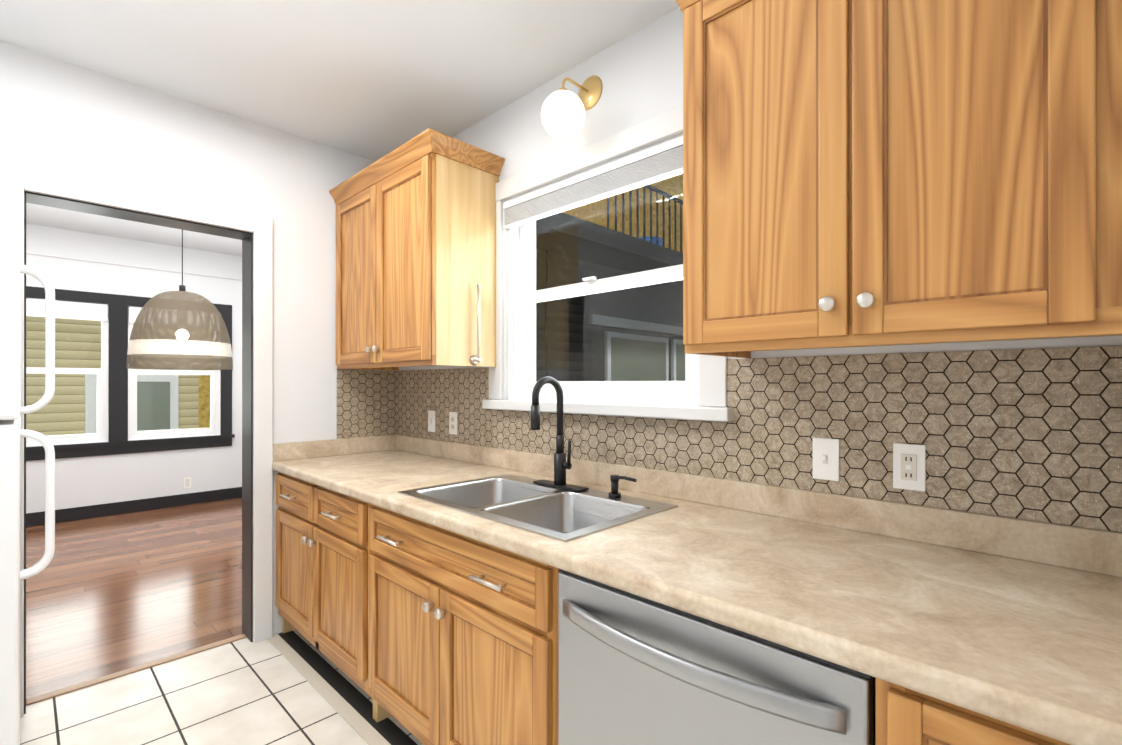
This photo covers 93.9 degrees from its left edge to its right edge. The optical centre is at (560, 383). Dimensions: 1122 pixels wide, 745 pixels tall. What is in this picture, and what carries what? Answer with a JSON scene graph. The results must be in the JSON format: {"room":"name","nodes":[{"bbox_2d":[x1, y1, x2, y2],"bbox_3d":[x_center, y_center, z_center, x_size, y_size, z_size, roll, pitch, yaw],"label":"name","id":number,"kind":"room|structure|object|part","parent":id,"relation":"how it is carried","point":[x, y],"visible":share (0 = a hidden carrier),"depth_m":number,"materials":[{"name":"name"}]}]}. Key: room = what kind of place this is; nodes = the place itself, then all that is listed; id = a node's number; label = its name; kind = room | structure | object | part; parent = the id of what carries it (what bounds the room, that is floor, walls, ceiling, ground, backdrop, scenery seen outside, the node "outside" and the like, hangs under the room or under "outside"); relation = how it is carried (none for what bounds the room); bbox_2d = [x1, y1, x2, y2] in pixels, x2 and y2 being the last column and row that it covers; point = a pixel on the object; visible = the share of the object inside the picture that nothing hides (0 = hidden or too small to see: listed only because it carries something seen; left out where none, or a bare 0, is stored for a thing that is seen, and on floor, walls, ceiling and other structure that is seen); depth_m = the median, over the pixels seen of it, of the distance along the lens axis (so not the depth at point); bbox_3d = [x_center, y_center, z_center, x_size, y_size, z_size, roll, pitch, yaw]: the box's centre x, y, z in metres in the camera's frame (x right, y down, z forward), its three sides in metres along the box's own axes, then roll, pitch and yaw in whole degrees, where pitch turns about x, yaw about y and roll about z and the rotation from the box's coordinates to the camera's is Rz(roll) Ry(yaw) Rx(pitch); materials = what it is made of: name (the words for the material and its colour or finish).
{"room":"kitchen","nodes":[
{"label":"kitchen","id":0,"kind":"room"},
{"bbox_2d":[26,224,241,512],"bbox_3d":[-4.726,-0.072,5.191,0.200,2.800,4.200,0,0,44],"label":"wall","id":1,"kind":"structure","parent":0,"point":[90,480],"depth_m":5.40,"materials":[{"name":"white paint"}]},
{"bbox_2d":[26,286,234,460],"bbox_3d":[-4.505,-0.087,5.325,0.172,1.610,2.040,0,0,44],"label":"window","id":2,"kind":"structure","parent":1,"relation":"in","point":[118,442],"depth_m":5.28,"materials":[{"name":"black paint"}]},
{"bbox_3d":[-4.857,-0.103,4.995,0.125,1.380,0.816,0,0,44],"label":"dining window sash","id":3,"kind":"part","parent":2,"relation":"part of","materials":[{"name":"white wood"}]},
{"bbox_3d":[-4.185,-0.102,5.687,0.125,1.380,0.815,0,0,44],"label":"dining window sash","id":4,"kind":"part","parent":2,"relation":"part of","materials":[{"name":"white wood"}]},
{"bbox_2d":[26,248,241,280],"bbox_3d":[-4.647,-1.218,5.116,0.020,0.050,3.800,0,0,44],"label":"rail","id":5,"kind":"object","parent":1,"relation":"attached to","point":[115,262],"visible":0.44,"depth_m":5.34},
{"bbox_2d":[26,487,241,526],"bbox_3d":[-4.648,1.265,5.115,0.018,0.125,3.800,0,0,44],"label":"baseboard","id":6,"kind":"structure","parent":1,"relation":"attached to","point":[83,512],"depth_m":5.37,"materials":[{"name":"black paint"}]},
{"bbox_2d":[183,477,190,487],"bbox_3d":[-4.073,1.085,5.713,0.008,0.115,0.070,0,0,44],"label":"outlet","id":7,"kind":"object","parent":1,"relation":"attached to","point":[186,482],"visible":1,"depth_m":5.71,"materials":[{"name":"white plastic"}]},
{"bbox_2d":[26,203,241,255],"bbox_3d":[-3.377,-1.524,3.882,3.963,0.100,4.200,0,0,44],"label":"ceiling","id":8,"kind":"structure","parent":0,"point":[46,216],"depth_m":5.02,"materials":[{"name":"white paint"}]},
{"bbox_2d":[126,230,232,369],"bbox_3d":[-3.079,-0.793,4.261,0.700,1.360,0.700,0,0,44],"label":"pendant lamp","id":9,"kind":"object","parent":8,"relation":"hanging from","point":[197,326],"visible":0.9,"depth_m":4.07,"materials":[{"name":"smoked wicker"},{"name":"white band"},{"name":"black metal"}]},
{"bbox_2d":[26,634,246,705],"bbox_3d":[-1.932,1.322,2.455,0.050,0.007,0.804,0,0,44],"label":"trim","id":10,"kind":"structure","parent":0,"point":[46,696],"depth_m":2.40,"materials":[{"name":"beige wood"}]},
{"bbox_2d":[0,41,396,634],"bbox_3d":[-1.905,-0.075,2.451,0.140,2.800,4.200,0,0,44],"label":"wall","id":11,"kind":"structure","parent":0,"point":[60,117],"depth_m":2.61,"materials":[{"name":"white paint"}]},
{"bbox_2d":[0,163,272,717],"bbox_3d":[-1.913,0.230,2.438,0.186,2.190,1.010,0,0,44],"label":"door frame","id":12,"kind":"structure","parent":11,"relation":"attached to","point":[16,182],"depth_m":2.67,"materials":[{"name":"white wood"}]},
{"bbox_2d":[20,498,422,744],"bbox_3d":[-2.147,1.375,2.686,7.390,0.100,4.200,0,0,44],"label":"floor","id":13,"kind":"structure","parent":0,"point":[106,595],"depth_m":2.64,"materials":[{"name":"brown wood"}]},
{"bbox_2d":[0,235,54,744],"bbox_3d":[-2.063,0.457,1.488,0.800,1.735,0.878,0,0,44],"label":"refrigerator","id":14,"kind":"object","parent":13,"relation":"on","point":[12,574],"visible":1,"depth_m":1.46,"materials":[{"name":"white metal"}]},
{"bbox_2d":[276,472,374,719],"bbox_3d":[-0.901,0.891,2.631,1.044,0.868,0.738,0,0,44],"label":"base cabinet","id":15,"kind":"object","parent":13,"relation":"on","point":[322,550],"visible":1,"depth_m":2.31,"materials":[{"name":"brown wood"}]},
{"bbox_2d":[267,631,417,744],"bbox_3d":[-0.372,1.323,1.683,3.123,0.004,0.125,0,0,44],"label":"floor strip","id":16,"kind":"object","parent":13,"relation":"on","point":[346,700],"visible":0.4,"depth_m":2.24,"materials":[{"name":"beige"}]},
{"bbox_2d":[368,504,559,744],"bbox_3d":[-0.157,0.891,1.908,1.026,0.868,0.738,0,0,44],"label":"base cabinet","id":17,"kind":"object","parent":13,"relation":"on","point":[462,640],"visible":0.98,"depth_m":1.61,"materials":[{"name":"brown wood"}]},
{"bbox_2d":[272,434,1121,744],"bbox_3d":[-0.150,0.386,1.913,3.123,0.137,0.722,0,0,44],"label":"countertop","id":18,"kind":"structure","parent":17,"relation":"on","point":[1014,622],"depth_m":1.14,"materials":[{"name":"laminate"}]},
{"bbox_2d":[397,474,677,541],"bbox_3d":[-0.111,0.499,1.844,0.865,0.190,0.540,0,0,44],"label":"sink","id":19,"kind":"object","parent":18,"relation":"in","point":[528,504],"visible":0.35,"depth_m":1.88,"materials":[{"name":"silver metal"}]},
{"bbox_2d":[530,376,588,491],"bbox_3d":[-0.046,0.189,2.008,0.250,0.430,0.181,0,0,44],"label":"faucet","id":20,"kind":"object","parent":19,"relation":"on","point":[561,465],"visible":1,"depth_m":2.03,"materials":[{"name":"black metal"}]},
{"bbox_2d":[609,475,636,497],"bbox_3d":[0.214,0.365,1.843,0.108,0.077,0.044,0,0,44],"label":"soap dispenser","id":21,"kind":"object","parent":19,"relation":"on","point":[614,492],"visible":1,"depth_m":1.85,"materials":[{"name":"black metal"}]},
{"bbox_2d":[558,568,875,744],"bbox_3d":[0.449,0.891,1.288,0.695,0.866,0.727,0,0,44],"label":"dishwasher","id":22,"kind":"object","parent":13,"relation":"on","point":[633,669],"visible":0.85,"depth_m":1.05,"materials":[{"name":"grey metal"}]},
{"bbox_2d":[876,678,1069,744],"bbox_3d":[0.842,0.890,0.939,0.343,0.868,0.738,0,0,44],"label":"base cabinet","id":23,"kind":"object","parent":13,"relation":"on","point":[905,716],"visible":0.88,"depth_m":0.77,"materials":[{"name":"brown wood"}]},
{"bbox_2d":[0,0,679,160],"bbox_3d":[-0.726,-1.411,1.307,3.427,0.140,2.840,0,0,44],"label":"ceiling","id":24,"kind":"structure","parent":0,"point":[375,80],"depth_m":2.11,"materials":[{"name":"white paint"}]},
{"bbox_2d":[397,7,1121,421],"bbox_3d":[0.187,-0.007,2.246,3.427,2.665,0.220,0,0,44],"label":"wall","id":25,"kind":"structure","parent":0,"point":[639,73],"depth_m":2.05,"materials":[{"name":"white paint"}]},
{"bbox_2d":[329,128,504,369],"bbox_3d":[-0.792,-0.583,2.746,1.042,1.008,0.424,0,0,44],"label":"upper cabinet","id":26,"kind":"object","parent":25,"relation":"attached to","point":[415,250],"visible":1,"depth_m":2.47,"materials":[{"name":"brown wood"}]},
{"bbox_2d":[541,75,602,138],"bbox_3d":[0.034,-1.111,2.070,0.172,0.304,0.246,0,0,44],"label":"lamp","id":27,"kind":"object","parent":25,"relation":"attached to","point":[563,112],"visible":1,"depth_m":2.00,"materials":[{"name":"white glass"}]},
{"bbox_2d":[482,105,733,421],"bbox_3d":[0.147,-0.425,2.204,1.285,1.100,0.215,0,0,44],"label":"window","id":28,"kind":"structure","parent":25,"relation":"in","point":[520,296],"depth_m":2.19,"materials":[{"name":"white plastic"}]},
{"bbox_2d":[503,136,682,228],"bbox_3d":[0.105,-0.809,2.179,1.040,0.118,0.032,0,0,44],"label":"window blinds","id":29,"kind":"object","parent":28,"relation":"attached to","point":[661,162],"visible":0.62,"depth_m":2.11,"materials":[{"name":"white plastic"}]},
{"bbox_2d":[337,346,1121,532],"bbox_3d":[-0.037,0.119,2.046,3.102,0.396,0.376,0,0,44],"label":"tile backsplash","id":30,"kind":"structure","parent":25,"relation":"attached to","point":[1031,434],"depth_m":1.43,"materials":[{"name":"brown tile"}]},
{"bbox_2d":[428,410,435,431],"bbox_3d":[-0.735,0.216,2.964,0.072,0.120,0.016,0,0,44],"label":"light switch","id":31,"kind":"object","parent":30,"relation":"attached to","point":[431,421],"visible":1,"depth_m":2.96,"materials":[{"name":"white plastic"}]},
{"bbox_2d":[449,412,457,434],"bbox_3d":[-0.580,0.216,2.819,0.072,0.120,0.008,0,0,44],"label":"electrical outlet","id":32,"kind":"object","parent":30,"relation":"attached to","point":[453,422],"visible":1,"depth_m":2.81,"materials":[{"name":"white plastic"}]},
{"bbox_2d":[813,437,838,480],"bbox_3d":[0.761,0.220,1.510,0.072,0.120,0.016,0,0,44],"label":"light switch","id":33,"kind":"object","parent":30,"relation":"attached to","point":[825,458],"visible":1,"depth_m":1.51,"materials":[{"name":"white plastic"}]},
{"bbox_2d":[893,443,925,491],"bbox_3d":[0.910,0.220,1.370,0.072,0.120,0.010,0,0,44],"label":"outlet","id":34,"kind":"object","parent":30,"relation":"attached to","point":[909,466],"visible":1,"depth_m":1.37,"materials":[{"name":"white plastic"}]},
{"bbox_2d":[676,0,1121,357],"bbox_3d":[0.745,-0.387,1.253,0.918,1.404,0.424,0,0,44],"label":"upper cabinet","id":35,"kind":"object","parent":25,"relation":"attached to","point":[864,173],"visible":1,"depth_m":1.07,"materials":[{"name":"brown wood"}]},
{"label":"outside","id":36,"kind":"structure","parent":0,"visible":0},
{"bbox_3d":[-1.348,1.400,7.764,19.000,0.100,18.000,0,0,44],"label":"ground","id":37,"kind":"structure","parent":36,"visible":0},
{"bbox_2d":[26,316,198,435],"bbox_3d":[-7.627,-1.412,5.639,0.356,5.520,6.200,0,0,44],"label":"house","id":38,"kind":"structure","parent":37,"relation":"on","point":[182,406],"depth_m":6.86,"materials":[{"name":"beige wood"}]},
{"bbox_2d":[199,174,682,427],"bbox_3d":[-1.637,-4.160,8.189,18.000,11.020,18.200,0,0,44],"label":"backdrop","id":39,"kind":"object","parent":37,"relation":"on","point":[599,209],"depth_m":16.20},
{"bbox_2d":[536,185,684,380],"bbox_3d":[1.546,-0.630,7.674,1.080,3.960,8.100,0,0,44],"label":"house","id":40,"kind":"structure","parent":37,"relation":"on","point":[651,306],"depth_m":6.81,"materials":[{"name":"grey"}]}
]}

